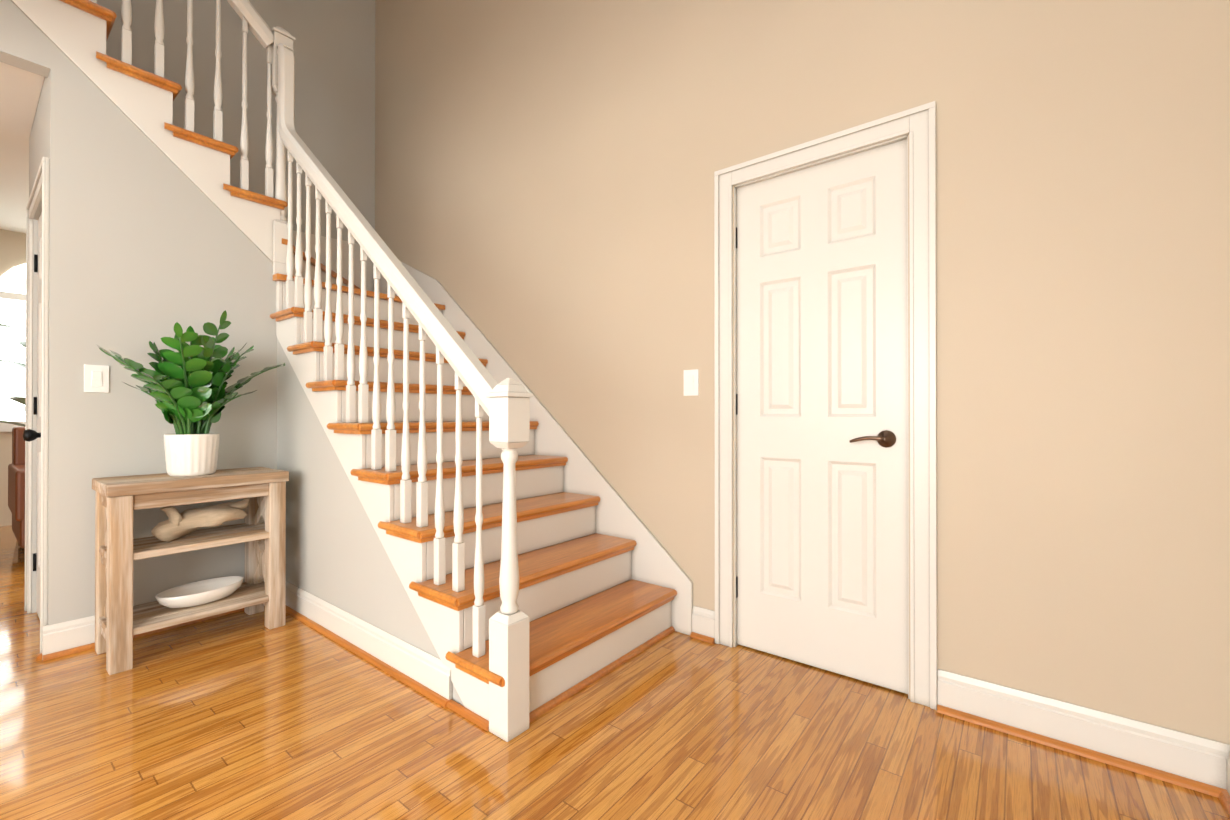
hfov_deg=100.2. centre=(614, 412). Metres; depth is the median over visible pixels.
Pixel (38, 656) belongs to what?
baseboard
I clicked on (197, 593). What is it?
bowl
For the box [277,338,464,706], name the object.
wall
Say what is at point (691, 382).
light switch
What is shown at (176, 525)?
driftwood
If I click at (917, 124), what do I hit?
door frame
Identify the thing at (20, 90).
ceiling
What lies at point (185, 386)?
potted plant
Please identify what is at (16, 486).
chair
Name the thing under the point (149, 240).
wall
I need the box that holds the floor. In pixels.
[0,525,1229,819]
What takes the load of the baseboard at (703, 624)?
attached to the wall at (1083, 317)
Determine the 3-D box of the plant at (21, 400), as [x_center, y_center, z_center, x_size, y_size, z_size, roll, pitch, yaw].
[-4.886,0.148,4.360,0.683,1.757,0.691,0,0,38]
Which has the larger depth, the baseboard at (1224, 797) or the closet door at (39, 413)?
the closet door at (39, 413)
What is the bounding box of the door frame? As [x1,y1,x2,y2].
[714,101,936,709]
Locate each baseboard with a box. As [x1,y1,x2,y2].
[35,624,47,659]
[42,581,264,660]
[286,581,488,730]
[529,626,674,722]
[690,606,714,643]
[937,669,1229,796]
[1218,750,1229,818]
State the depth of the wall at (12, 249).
4.70 m
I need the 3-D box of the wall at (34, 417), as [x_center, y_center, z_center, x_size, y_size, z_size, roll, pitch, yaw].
[-2.744,-0.239,2.511,0.830,2.520,0.100,0,0,38]
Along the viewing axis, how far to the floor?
1.56 m
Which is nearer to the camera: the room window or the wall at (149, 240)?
the wall at (149, 240)
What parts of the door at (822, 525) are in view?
door slab hardware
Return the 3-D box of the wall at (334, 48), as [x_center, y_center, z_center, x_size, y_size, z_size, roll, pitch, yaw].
[-2.576,-1.675,3.500,0.120,5.400,1.855,0,0,38]
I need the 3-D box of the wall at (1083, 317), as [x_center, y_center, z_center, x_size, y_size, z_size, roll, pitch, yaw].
[-0.116,-1.678,2.829,4.820,5.400,0.125,0,0,38]
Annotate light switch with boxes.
[84,364,108,392]
[684,369,698,395]
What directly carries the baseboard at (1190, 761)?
attached to the wall at (1083, 317)
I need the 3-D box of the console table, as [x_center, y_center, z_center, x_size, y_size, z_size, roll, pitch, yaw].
[-1.908,0.650,2.341,0.368,0.740,0.630,0,0,38]
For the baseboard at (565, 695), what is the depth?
1.96 m
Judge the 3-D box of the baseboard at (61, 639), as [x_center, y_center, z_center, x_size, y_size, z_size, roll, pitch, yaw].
[-2.094,0.953,2.455,0.033,0.135,0.854,0,0,38]
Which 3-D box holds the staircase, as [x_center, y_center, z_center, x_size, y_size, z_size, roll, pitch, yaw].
[-1.836,-1.302,1.957,2.943,4.641,3.363,0,0,38]
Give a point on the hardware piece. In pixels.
(29, 435)
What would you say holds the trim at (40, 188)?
attached to the wall at (34, 417)
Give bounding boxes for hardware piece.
[23,254,40,570]
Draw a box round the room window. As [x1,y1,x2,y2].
[0,263,25,431]
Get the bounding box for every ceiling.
[0,62,43,137]
[0,130,28,233]
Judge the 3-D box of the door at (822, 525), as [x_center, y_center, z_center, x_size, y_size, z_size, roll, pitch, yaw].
[0.784,0.011,2.050,0.672,2.000,0.091,0,0,38]
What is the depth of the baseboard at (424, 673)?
2.07 m
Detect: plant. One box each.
[0,324,25,426]
[97,310,284,476]
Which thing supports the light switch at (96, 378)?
attached to the wall at (149, 240)
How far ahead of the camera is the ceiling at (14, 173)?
3.72 m
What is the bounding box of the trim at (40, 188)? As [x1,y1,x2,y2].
[24,157,48,652]
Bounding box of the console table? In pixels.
[92,467,288,674]
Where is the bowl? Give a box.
[155,576,243,607]
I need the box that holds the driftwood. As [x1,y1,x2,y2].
[151,498,249,541]
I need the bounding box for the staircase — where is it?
[11,0,692,741]
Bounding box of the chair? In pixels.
[8,427,24,547]
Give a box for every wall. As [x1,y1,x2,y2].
[0,0,276,624]
[0,229,25,525]
[29,0,374,468]
[31,77,47,612]
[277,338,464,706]
[375,0,1229,744]
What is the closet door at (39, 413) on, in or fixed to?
in the wall at (34, 417)
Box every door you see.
[36,212,41,618]
[736,139,907,693]

